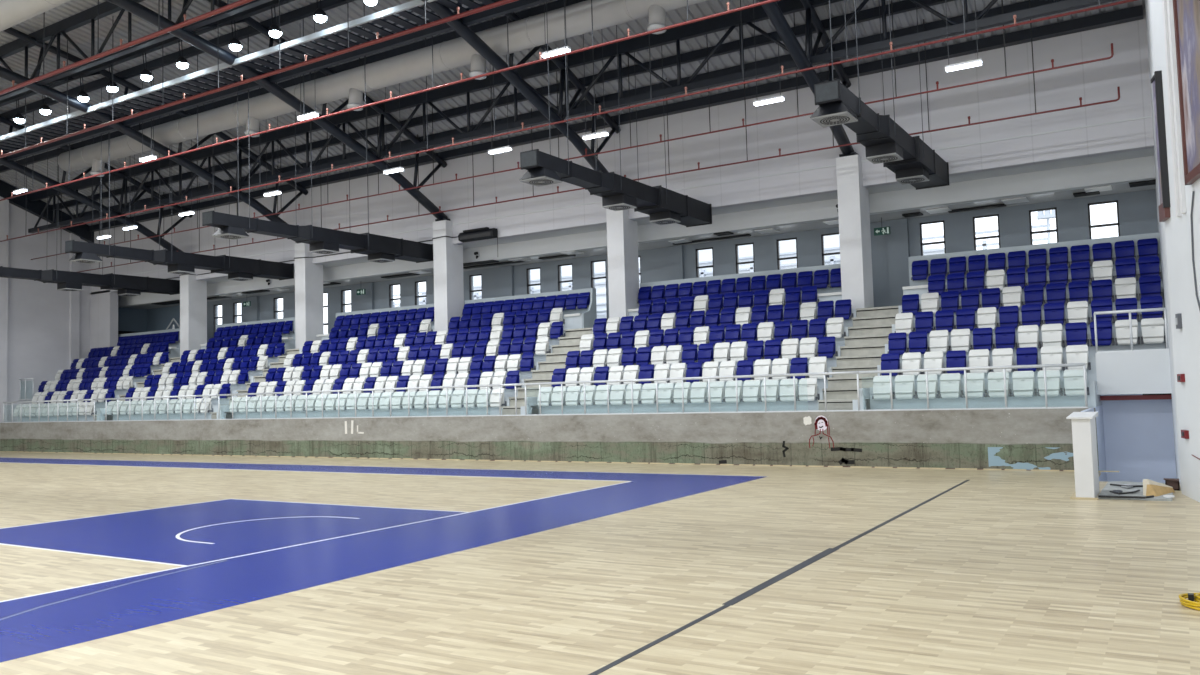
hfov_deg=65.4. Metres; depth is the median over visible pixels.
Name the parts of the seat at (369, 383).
backrest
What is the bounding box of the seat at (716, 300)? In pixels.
[708,294,723,310]
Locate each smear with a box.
[782,441,788,456]
[831,447,861,451]
[838,458,854,464]
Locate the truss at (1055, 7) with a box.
[28,0,1116,232]
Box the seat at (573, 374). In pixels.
[565,368,579,386]
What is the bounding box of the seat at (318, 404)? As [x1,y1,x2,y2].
[314,394,327,410]
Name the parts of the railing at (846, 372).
post, rail, rail, post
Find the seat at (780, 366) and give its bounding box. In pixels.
[771,358,789,379]
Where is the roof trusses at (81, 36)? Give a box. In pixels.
[0,0,1144,225]
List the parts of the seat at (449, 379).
backrest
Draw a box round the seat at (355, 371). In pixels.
[349,363,361,378]
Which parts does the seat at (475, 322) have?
backrest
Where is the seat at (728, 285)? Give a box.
[721,278,735,296]
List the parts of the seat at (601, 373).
backrest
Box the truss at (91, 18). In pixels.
[0,0,271,100]
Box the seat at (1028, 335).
[1017,325,1040,348]
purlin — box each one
[0,0,355,122]
[0,0,585,172]
[0,1,112,51]
[28,0,801,198]
[50,0,954,210]
[70,0,1064,219]
[88,5,1142,231]
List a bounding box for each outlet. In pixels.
[90,159,104,176]
[245,116,259,136]
[347,88,362,110]
[469,54,486,79]
[647,5,665,33]
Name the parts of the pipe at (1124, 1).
hanger rod, hanger rod, hanger rod, hanger rod, hanger rod, hanger rod, hanger rod, hanger rod, hanger rod, hanger rod, hanger rod, hanger rod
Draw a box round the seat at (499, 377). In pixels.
[492,371,506,388]
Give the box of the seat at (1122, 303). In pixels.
[1115,298,1139,321]
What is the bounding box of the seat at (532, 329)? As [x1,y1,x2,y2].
[525,323,538,338]
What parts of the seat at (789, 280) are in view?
backrest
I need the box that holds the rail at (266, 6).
[0,0,294,106]
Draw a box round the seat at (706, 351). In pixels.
[697,343,713,363]
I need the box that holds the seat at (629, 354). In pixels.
[621,348,636,366]
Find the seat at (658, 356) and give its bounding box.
[651,346,666,365]
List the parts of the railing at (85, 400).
post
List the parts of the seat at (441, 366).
backrest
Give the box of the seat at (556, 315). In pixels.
[550,308,564,323]
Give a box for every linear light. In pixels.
[13,129,27,193]
[97,173,110,238]
[123,155,136,229]
[139,73,156,161]
[179,140,194,215]
[263,116,280,196]
[297,20,318,120]
[383,83,403,173]
[488,55,511,153]
[542,3,570,57]
[582,34,608,139]
[753,0,784,105]
[944,0,982,71]
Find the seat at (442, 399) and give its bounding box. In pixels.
[438,390,452,407]
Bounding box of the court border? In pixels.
[0,458,765,661]
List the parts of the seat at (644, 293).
backrest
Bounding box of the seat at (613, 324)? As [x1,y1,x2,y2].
[606,317,621,334]
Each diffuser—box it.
[57,282,81,288]
[69,252,101,260]
[117,289,140,294]
[168,264,194,271]
[212,226,248,235]
[228,272,252,278]
[309,242,338,250]
[368,253,394,259]
[520,167,562,181]
[602,194,636,206]
[649,211,680,220]
[810,102,858,119]
[865,142,902,157]
[895,167,928,178]
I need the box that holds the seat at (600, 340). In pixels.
[593,333,606,350]
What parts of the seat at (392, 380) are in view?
backrest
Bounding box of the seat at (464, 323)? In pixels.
[459,316,470,329]
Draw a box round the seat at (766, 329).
[757,322,774,342]
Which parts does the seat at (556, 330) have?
backrest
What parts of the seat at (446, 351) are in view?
backrest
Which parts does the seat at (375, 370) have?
backrest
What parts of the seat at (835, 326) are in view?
backrest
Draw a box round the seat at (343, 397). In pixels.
[335,393,348,409]
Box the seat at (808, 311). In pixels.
[800,302,817,321]
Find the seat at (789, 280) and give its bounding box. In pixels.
[781,272,797,291]
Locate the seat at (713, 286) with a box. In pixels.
[707,280,721,297]
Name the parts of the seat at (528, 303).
backrest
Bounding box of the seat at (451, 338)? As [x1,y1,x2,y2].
[445,330,457,345]
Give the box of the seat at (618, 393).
[609,384,625,404]
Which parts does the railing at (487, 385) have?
post, post, post, post, post, rail, rail, post, post, post, post, post, post, post, post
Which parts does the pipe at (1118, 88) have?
hanger rod, hanger rod, hanger rod, hanger rod, hanger rod, hanger rod, hanger rod, hanger rod, hanger rod, hanger rod, hanger rod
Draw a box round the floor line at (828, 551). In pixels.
[588,480,968,674]
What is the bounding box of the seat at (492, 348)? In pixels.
[486,340,498,356]
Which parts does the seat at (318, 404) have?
backrest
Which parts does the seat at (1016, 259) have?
backrest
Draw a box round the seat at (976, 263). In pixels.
[968,254,987,273]
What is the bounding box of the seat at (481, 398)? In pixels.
[476,389,490,407]
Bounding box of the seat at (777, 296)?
[769,288,785,306]
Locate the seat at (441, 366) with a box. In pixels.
[435,358,447,374]
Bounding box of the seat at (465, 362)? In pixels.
[458,357,471,372]
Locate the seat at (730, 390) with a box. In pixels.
[724,380,742,402]
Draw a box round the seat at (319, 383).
[312,379,324,394]
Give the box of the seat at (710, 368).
[702,361,718,382]
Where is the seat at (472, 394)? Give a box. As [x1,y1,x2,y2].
[463,389,477,407]
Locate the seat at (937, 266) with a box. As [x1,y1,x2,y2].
[930,258,948,276]
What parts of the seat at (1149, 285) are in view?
backrest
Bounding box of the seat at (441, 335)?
[435,330,447,345]
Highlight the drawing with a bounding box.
[809,415,833,447]
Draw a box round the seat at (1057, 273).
[1048,264,1069,284]
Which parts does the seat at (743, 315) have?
backrest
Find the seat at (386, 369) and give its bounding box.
[380,361,392,377]
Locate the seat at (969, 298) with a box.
[960,289,981,310]
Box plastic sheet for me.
[1097,481,1172,500]
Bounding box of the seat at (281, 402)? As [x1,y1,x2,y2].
[277,395,287,411]
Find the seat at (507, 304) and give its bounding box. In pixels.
[502,299,515,314]
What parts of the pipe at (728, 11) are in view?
hanger rod, hanger rod, hanger rod, hanger rod, hanger rod, hanger rod, hanger rod, hanger rod, hanger rod, hanger rod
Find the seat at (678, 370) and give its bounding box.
[669,363,685,383]
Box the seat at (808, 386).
[798,378,819,400]
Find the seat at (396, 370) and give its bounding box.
[391,361,403,376]
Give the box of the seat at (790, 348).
[781,338,799,359]
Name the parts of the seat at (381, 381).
backrest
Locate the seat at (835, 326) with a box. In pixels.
[826,317,845,338]
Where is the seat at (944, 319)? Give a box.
[935,310,955,331]
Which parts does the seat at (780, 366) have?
backrest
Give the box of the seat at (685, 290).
[678,282,691,299]
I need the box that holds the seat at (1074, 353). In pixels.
[1066,345,1090,369]
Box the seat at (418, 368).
[412,360,425,375]
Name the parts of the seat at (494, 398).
backrest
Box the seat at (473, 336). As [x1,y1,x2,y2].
[468,328,479,343]
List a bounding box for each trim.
[118,232,1161,347]
[127,116,1151,274]
[1100,395,1171,399]
[1143,393,1171,394]
[1162,0,1186,216]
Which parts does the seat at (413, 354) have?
backrest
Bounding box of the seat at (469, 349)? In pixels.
[462,342,475,356]
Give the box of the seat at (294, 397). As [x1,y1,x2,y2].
[285,395,297,410]
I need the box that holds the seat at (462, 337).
[456,329,468,344]
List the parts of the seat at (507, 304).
backrest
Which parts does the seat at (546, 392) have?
backrest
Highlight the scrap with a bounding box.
[1163,495,1174,497]
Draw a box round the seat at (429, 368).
[423,359,436,375]
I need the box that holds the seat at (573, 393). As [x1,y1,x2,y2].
[565,386,580,405]
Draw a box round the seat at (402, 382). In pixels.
[396,375,408,392]
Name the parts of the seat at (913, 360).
backrest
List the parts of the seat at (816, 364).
backrest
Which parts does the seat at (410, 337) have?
backrest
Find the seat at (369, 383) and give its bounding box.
[363,377,376,393]
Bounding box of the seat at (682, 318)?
[675,312,689,330]
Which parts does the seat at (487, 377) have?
backrest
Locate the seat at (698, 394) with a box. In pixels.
[690,382,708,402]
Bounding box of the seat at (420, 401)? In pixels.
[414,391,426,408]
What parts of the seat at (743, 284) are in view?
backrest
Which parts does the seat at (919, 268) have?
backrest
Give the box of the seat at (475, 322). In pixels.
[469,315,481,329]
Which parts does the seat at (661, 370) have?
backrest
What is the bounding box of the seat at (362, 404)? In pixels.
[357,393,369,409]
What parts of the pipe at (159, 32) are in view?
hanger rod, hanger rod, hanger rod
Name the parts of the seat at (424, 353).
backrest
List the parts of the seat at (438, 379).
backrest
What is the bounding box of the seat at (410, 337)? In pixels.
[404,333,415,347]
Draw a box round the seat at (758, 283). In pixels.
[751,275,766,294]
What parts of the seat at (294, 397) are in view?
backrest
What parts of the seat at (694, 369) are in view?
backrest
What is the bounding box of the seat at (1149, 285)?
[1139,275,1162,300]
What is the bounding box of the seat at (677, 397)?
[673,382,690,403]
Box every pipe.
[0,0,70,31]
[0,0,253,94]
[0,0,517,157]
[0,0,778,200]
[0,0,1136,241]
[31,0,1113,259]
[78,0,1119,271]
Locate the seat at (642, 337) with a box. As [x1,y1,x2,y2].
[634,330,648,348]
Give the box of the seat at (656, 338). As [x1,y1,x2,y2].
[649,329,663,348]
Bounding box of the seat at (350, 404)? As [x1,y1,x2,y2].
[346,393,359,409]
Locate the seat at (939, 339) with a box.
[929,330,950,352]
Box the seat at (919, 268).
[911,260,929,280]
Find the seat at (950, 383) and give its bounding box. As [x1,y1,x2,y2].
[939,373,962,398]
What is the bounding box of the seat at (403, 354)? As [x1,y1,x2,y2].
[397,346,409,361]
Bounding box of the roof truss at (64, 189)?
[0,116,192,251]
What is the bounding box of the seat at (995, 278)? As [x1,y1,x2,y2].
[986,269,1006,290]
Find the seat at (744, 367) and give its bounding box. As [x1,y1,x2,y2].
[736,360,753,381]
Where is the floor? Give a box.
[0,452,1199,674]
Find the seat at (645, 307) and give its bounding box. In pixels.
[638,300,651,317]
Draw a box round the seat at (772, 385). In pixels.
[760,379,779,401]
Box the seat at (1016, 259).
[1007,251,1027,270]
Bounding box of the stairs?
[92,291,1163,420]
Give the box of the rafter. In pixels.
[0,180,93,242]
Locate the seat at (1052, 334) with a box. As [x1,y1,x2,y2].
[1041,324,1064,347]
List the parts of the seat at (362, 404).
backrest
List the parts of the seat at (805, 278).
backrest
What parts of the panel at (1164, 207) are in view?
frame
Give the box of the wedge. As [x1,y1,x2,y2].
[1143,479,1174,495]
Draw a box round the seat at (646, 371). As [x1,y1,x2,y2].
[638,364,653,384]
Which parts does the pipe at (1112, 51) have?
hanger rod, hanger rod, hanger rod, hanger rod, hanger rod, hanger rod, hanger rod, hanger rod, hanger rod, hanger rod, hanger rod, hanger rod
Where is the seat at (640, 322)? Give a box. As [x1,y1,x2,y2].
[633,315,646,332]
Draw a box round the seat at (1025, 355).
[1016,347,1039,371]
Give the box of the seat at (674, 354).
[666,345,681,364]
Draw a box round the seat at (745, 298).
[738,291,752,308]
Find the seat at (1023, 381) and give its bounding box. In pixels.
[1012,371,1036,396]
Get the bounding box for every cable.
[167,236,457,278]
[1190,191,1199,310]
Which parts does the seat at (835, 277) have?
backrest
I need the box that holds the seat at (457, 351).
[451,343,463,358]
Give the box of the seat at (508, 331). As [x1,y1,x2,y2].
[501,325,514,340]
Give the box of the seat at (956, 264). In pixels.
[949,256,967,275]
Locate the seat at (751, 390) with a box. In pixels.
[742,380,761,401]
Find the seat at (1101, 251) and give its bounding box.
[1092,242,1113,264]
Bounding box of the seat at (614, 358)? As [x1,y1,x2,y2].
[607,348,621,367]
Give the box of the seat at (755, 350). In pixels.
[747,340,764,361]
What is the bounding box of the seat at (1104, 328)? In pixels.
[1090,321,1114,345]
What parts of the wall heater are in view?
rail, casing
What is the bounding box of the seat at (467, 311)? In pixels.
[462,303,473,317]
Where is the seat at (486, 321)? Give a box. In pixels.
[480,314,492,329]
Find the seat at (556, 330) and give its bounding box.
[549,321,564,338]
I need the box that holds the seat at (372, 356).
[367,348,378,363]
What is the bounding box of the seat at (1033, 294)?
[1024,284,1045,305]
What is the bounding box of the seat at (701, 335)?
[693,326,708,345]
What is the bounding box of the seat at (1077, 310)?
[1067,301,1089,324]
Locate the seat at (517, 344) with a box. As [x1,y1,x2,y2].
[510,339,523,354]
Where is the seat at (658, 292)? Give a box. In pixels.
[651,285,666,301]
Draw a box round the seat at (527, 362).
[520,353,535,371]
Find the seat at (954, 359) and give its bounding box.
[945,350,967,373]
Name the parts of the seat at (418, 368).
backrest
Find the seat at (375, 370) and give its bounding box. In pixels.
[370,362,382,377]
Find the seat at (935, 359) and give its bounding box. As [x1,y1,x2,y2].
[923,351,945,374]
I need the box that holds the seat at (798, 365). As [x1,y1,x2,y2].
[789,357,807,379]
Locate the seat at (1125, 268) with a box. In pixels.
[1115,258,1137,280]
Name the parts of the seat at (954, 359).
backrest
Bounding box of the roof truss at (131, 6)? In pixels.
[105,0,449,220]
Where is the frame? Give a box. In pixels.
[166,318,179,329]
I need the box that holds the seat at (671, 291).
[664,284,678,300]
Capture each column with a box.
[180,269,206,356]
[295,243,323,348]
[433,219,463,334]
[606,209,638,321]
[836,153,873,308]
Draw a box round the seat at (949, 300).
[940,291,960,312]
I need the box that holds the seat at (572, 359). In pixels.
[565,351,579,369]
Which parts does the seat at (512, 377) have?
backrest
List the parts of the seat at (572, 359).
backrest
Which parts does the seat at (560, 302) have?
backrest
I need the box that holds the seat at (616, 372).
[608,366,623,385]
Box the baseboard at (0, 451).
[0,451,1118,471]
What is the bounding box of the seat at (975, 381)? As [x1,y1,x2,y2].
[963,372,986,397]
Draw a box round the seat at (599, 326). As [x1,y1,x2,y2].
[593,318,606,335]
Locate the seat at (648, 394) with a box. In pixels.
[641,383,655,403]
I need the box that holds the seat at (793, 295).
[785,287,801,304]
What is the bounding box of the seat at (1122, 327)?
[1115,319,1139,344]
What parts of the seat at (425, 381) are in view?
backrest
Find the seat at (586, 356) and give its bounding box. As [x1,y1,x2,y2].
[579,350,593,368]
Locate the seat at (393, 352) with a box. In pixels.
[387,347,399,362]
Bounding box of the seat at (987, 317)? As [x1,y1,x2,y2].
[977,307,998,329]
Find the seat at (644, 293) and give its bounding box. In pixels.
[637,286,652,302]
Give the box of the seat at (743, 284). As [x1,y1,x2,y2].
[735,277,750,295]
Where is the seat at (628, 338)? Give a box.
[620,331,634,349]
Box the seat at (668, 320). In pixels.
[661,313,675,331]
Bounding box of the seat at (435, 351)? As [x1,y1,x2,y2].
[429,344,441,359]
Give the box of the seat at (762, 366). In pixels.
[753,359,770,380]
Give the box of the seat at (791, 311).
[783,303,800,322]
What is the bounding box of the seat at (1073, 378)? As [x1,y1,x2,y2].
[1063,369,1088,395]
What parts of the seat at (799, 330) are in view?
backrest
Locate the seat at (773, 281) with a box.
[766,274,781,292]
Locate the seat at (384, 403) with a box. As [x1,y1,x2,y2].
[379,392,392,409]
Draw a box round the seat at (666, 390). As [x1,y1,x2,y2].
[658,383,673,403]
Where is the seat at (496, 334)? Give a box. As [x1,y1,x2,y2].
[490,326,502,342]
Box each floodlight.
[13,99,24,123]
[39,95,50,114]
[77,76,88,101]
[106,65,117,91]
[140,53,152,80]
[176,40,188,68]
[229,20,241,50]
[269,6,281,37]
[313,0,326,22]
[364,0,377,5]
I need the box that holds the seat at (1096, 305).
[1091,299,1114,322]
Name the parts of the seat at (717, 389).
backrest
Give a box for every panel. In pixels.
[269,288,288,290]
[409,271,430,273]
[508,258,530,260]
[560,251,583,254]
[668,239,691,243]
[754,228,779,233]
[823,219,838,224]
[926,207,951,213]
[1001,197,1028,203]
[1084,185,1111,192]
[1150,70,1170,221]
[1173,0,1199,184]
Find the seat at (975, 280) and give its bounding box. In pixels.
[966,271,985,292]
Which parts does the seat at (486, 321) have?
backrest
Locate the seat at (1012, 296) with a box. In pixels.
[1002,286,1023,307]
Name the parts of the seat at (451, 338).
backrest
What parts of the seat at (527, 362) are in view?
backrest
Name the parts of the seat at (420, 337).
backrest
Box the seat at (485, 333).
[479,327,491,341]
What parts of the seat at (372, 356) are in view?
backrest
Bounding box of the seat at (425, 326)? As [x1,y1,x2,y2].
[419,319,432,333]
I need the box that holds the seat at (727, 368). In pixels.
[718,361,735,381]
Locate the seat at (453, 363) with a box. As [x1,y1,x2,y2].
[446,358,459,373]
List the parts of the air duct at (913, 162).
plate, hanger rod, hanger rod, hanger rod, hanger rod, hanger rod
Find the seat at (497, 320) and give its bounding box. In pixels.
[491,313,503,327]
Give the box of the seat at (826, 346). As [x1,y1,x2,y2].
[817,336,837,357]
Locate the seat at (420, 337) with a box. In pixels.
[414,332,426,347]
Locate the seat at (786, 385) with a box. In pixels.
[779,379,798,401]
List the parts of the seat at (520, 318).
backrest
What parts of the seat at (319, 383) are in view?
backrest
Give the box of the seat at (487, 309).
[481,301,493,315]
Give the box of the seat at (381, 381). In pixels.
[374,376,386,392]
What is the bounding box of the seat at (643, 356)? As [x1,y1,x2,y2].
[636,347,650,366]
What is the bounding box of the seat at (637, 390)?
[625,384,641,404]
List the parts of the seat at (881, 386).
backrest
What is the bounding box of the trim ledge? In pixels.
[169,285,927,348]
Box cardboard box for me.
[1164,478,1179,490]
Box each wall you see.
[0,196,117,422]
[0,408,1098,470]
[90,8,1153,292]
[118,305,179,333]
[207,189,1157,341]
[1081,394,1176,482]
[1095,350,1171,394]
[1145,0,1199,501]
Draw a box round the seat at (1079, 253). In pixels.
[1070,245,1091,265]
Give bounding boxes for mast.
[1037,210,1055,242]
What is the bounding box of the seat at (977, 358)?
[968,349,991,373]
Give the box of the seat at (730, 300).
[723,293,738,309]
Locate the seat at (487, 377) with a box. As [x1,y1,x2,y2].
[479,372,493,388]
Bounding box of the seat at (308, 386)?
[303,380,314,394]
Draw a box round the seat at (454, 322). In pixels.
[448,317,460,330]
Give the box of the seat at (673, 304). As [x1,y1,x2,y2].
[665,298,679,315]
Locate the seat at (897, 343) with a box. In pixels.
[887,332,908,354]
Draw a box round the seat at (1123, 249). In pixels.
[1114,240,1136,261]
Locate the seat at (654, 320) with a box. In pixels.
[647,314,660,332]
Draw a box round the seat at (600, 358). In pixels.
[593,349,607,367]
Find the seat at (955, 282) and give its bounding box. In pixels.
[946,273,966,293]
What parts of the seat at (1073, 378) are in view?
backrest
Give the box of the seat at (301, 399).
[295,395,307,410]
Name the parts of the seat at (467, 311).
backrest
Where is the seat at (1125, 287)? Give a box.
[1115,277,1138,300]
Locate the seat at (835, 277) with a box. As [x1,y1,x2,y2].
[829,268,840,287]
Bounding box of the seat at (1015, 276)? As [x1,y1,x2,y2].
[1006,268,1026,288]
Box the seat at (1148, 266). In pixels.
[1138,256,1161,279]
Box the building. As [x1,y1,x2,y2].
[393,224,1050,318]
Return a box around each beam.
[117,148,1155,307]
[123,183,1155,308]
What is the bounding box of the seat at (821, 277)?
[814,269,830,288]
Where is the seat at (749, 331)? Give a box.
[741,323,757,342]
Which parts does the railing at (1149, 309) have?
post, rail, post, rail, post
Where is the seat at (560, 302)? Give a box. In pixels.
[554,294,566,309]
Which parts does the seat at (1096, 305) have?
backrest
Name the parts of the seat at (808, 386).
backrest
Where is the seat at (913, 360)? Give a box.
[901,352,923,375]
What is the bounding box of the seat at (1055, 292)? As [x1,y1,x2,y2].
[1046,283,1067,304]
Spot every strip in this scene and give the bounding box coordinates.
[1098,495,1153,498]
[1109,489,1139,494]
[1110,484,1142,486]
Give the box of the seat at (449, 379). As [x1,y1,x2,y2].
[442,373,455,390]
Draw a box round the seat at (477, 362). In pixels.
[470,356,483,372]
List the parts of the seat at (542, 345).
backrest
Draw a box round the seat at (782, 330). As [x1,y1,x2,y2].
[774,321,791,341]
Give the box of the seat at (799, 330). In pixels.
[791,320,808,340]
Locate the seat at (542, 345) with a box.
[535,337,550,354]
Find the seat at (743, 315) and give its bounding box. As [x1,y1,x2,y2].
[735,307,751,326]
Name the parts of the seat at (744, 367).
backrest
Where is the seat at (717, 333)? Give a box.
[709,325,724,344]
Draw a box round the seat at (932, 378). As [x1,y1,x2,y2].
[916,374,939,398]
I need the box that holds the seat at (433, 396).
[426,390,439,408]
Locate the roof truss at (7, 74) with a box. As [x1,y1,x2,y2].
[0,27,307,242]
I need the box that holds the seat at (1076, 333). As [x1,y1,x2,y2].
[1065,322,1089,346]
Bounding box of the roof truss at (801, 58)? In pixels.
[758,0,856,156]
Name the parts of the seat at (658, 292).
backrest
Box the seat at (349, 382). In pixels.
[342,378,354,393]
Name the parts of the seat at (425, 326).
backrest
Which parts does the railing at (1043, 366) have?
post, post, post, rail, rail, post, post, post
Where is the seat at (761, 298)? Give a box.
[753,290,769,307]
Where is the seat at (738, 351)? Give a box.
[730,341,747,361]
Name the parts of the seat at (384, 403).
backrest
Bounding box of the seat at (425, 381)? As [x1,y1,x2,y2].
[419,374,431,391]
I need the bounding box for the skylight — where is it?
[0,0,551,164]
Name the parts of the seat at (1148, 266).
backrest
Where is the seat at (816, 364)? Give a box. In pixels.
[808,356,828,378]
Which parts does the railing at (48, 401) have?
rail, rail, post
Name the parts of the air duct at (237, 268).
plate, hanger rod, hanger rod, hanger rod, hanger rod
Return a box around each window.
[214,304,221,340]
[233,302,241,322]
[274,297,282,318]
[323,292,327,324]
[341,289,350,312]
[389,283,400,307]
[415,280,426,304]
[470,274,481,299]
[527,267,540,293]
[558,263,572,290]
[591,260,607,319]
[696,247,713,277]
[735,242,754,273]
[777,237,797,269]
[821,233,839,264]
[920,220,945,255]
[973,214,1000,250]
[1029,207,1058,244]
[1088,200,1119,238]
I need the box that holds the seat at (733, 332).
[725,324,740,343]
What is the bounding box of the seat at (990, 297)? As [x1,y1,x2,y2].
[981,288,1001,309]
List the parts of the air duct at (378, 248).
plate, hanger rod, hanger rod, hanger rod, hanger rod, hanger rod, hanger rod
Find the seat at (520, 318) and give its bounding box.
[514,311,526,326]
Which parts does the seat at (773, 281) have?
backrest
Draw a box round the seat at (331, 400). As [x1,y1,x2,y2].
[325,394,337,410]
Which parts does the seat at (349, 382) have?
backrest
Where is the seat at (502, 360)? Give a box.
[494,355,507,371]
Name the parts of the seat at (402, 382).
backrest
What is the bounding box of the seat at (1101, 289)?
[1091,279,1114,301]
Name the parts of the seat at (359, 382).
backrest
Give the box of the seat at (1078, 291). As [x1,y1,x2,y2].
[1068,281,1090,303]
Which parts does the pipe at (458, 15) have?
hanger rod, hanger rod, hanger rod, hanger rod, hanger rod, hanger rod, hanger rod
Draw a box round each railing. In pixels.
[3,399,78,422]
[19,378,34,399]
[78,399,92,421]
[92,395,195,421]
[196,394,215,419]
[216,384,489,419]
[489,383,524,415]
[524,373,807,415]
[807,371,860,411]
[859,363,1087,410]
[1093,307,1168,352]
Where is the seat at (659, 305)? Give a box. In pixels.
[652,299,665,316]
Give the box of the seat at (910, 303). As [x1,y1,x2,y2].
[901,294,920,314]
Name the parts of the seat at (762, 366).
backrest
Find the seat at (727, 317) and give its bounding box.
[720,308,734,327]
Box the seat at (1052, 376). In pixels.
[1037,370,1062,396]
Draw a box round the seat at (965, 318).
[956,308,976,330]
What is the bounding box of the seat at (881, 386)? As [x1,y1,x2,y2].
[872,375,894,399]
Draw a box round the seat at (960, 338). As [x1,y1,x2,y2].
[950,329,972,351]
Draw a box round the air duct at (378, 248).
[202,25,432,262]
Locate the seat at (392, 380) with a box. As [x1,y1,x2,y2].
[385,376,397,392]
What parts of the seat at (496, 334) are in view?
backrest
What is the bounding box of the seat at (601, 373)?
[593,366,608,385]
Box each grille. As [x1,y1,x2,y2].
[57,288,81,290]
[70,259,101,263]
[118,293,140,295]
[168,270,194,274]
[213,233,247,239]
[228,277,252,280]
[310,249,338,253]
[368,258,394,262]
[520,176,561,186]
[602,203,636,210]
[650,218,680,224]
[811,111,857,126]
[866,153,902,163]
[896,175,928,184]
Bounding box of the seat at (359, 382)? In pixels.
[353,377,365,393]
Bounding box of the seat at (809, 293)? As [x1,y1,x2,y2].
[801,286,818,303]
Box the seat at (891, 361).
[880,353,900,376]
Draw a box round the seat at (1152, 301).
[1140,296,1163,321]
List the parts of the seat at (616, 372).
backrest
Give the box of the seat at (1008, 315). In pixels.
[999,305,1020,328]
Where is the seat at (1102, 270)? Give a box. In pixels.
[1092,260,1114,282]
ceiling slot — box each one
[151,300,179,304]
[207,296,229,299]
[241,290,269,293]
[323,282,340,285]
[381,273,419,278]
[463,260,498,265]
[463,261,524,268]
[539,254,575,259]
[673,234,750,244]
[713,231,732,235]
[902,212,922,217]
[948,204,1005,212]
[1073,191,1099,196]
[1129,179,1155,187]
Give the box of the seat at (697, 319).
[690,311,704,329]
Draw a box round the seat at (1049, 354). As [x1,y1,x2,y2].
[1040,346,1064,370]
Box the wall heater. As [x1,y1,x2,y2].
[458,227,497,248]
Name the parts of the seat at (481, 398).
backrest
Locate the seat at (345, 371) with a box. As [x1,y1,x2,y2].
[339,364,351,379]
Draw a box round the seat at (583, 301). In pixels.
[577,292,589,308]
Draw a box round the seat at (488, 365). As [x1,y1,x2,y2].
[482,356,495,372]
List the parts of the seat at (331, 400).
backrest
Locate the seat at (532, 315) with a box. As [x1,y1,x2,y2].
[526,310,538,324]
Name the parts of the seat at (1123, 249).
backrest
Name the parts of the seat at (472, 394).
backrest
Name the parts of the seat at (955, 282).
backrest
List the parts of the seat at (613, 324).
backrest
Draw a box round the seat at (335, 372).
[330,364,341,379]
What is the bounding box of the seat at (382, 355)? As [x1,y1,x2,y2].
[377,348,388,363]
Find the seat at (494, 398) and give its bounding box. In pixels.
[489,388,506,406]
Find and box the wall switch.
[1175,313,1181,328]
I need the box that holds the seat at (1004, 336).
[994,326,1017,349]
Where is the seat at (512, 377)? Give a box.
[505,370,521,388]
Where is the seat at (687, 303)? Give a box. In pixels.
[679,296,693,313]
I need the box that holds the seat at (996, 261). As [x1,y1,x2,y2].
[987,253,1007,272]
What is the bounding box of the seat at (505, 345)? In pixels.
[498,340,511,355]
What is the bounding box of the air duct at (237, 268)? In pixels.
[65,88,293,280]
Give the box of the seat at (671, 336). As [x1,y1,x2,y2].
[663,328,678,347]
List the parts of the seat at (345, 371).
backrest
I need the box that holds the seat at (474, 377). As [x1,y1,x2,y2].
[467,372,480,389]
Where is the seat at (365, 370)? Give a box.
[359,363,371,378]
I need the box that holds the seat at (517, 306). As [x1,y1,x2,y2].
[512,298,523,313]
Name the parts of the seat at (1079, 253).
backrest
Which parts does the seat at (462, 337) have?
backrest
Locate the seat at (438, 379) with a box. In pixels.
[430,374,443,390]
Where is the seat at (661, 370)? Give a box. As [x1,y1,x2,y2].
[653,364,669,383]
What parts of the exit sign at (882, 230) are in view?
panel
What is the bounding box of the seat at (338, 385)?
[332,378,344,393]
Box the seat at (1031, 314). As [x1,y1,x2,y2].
[1021,304,1043,326]
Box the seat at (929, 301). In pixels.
[921,292,940,313]
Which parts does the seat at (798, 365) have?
backrest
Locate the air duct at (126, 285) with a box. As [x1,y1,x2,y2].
[0,148,179,295]
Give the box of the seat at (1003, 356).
[992,348,1015,372]
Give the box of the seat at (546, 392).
[537,387,552,405]
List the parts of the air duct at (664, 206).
plate, hanger rod, hanger rod, hanger rod, hanger rod, hanger rod, hanger rod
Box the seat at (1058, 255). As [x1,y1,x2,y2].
[1049,247,1069,267]
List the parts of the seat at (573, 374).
backrest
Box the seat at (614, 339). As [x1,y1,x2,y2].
[606,332,620,350]
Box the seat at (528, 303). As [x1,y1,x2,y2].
[522,297,534,312]
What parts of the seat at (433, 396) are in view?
backrest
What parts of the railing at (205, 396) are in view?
rail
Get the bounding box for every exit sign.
[243,301,250,306]
[357,289,365,294]
[874,218,889,235]
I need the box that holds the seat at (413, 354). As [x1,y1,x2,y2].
[407,346,419,361]
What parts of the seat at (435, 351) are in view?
backrest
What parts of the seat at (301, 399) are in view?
backrest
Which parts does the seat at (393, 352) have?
backrest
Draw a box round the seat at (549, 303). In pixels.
[544,295,555,311]
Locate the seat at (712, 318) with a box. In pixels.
[705,309,720,328]
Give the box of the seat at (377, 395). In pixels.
[368,392,381,409]
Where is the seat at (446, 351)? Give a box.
[440,344,452,359]
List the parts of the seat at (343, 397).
backrest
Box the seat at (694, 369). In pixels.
[685,362,702,382]
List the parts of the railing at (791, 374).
post, post, post, post, post, post, post, rail, rail, post, post, post, post, post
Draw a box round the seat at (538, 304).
[533,296,545,312]
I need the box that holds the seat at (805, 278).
[797,271,813,289]
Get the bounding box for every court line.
[0,457,767,601]
[0,560,227,619]
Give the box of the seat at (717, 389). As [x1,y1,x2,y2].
[707,381,725,402]
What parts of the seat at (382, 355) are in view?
backrest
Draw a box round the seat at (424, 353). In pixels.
[418,345,430,360]
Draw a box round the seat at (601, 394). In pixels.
[594,385,610,404]
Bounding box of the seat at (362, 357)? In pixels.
[357,349,368,363]
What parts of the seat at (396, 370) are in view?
backrest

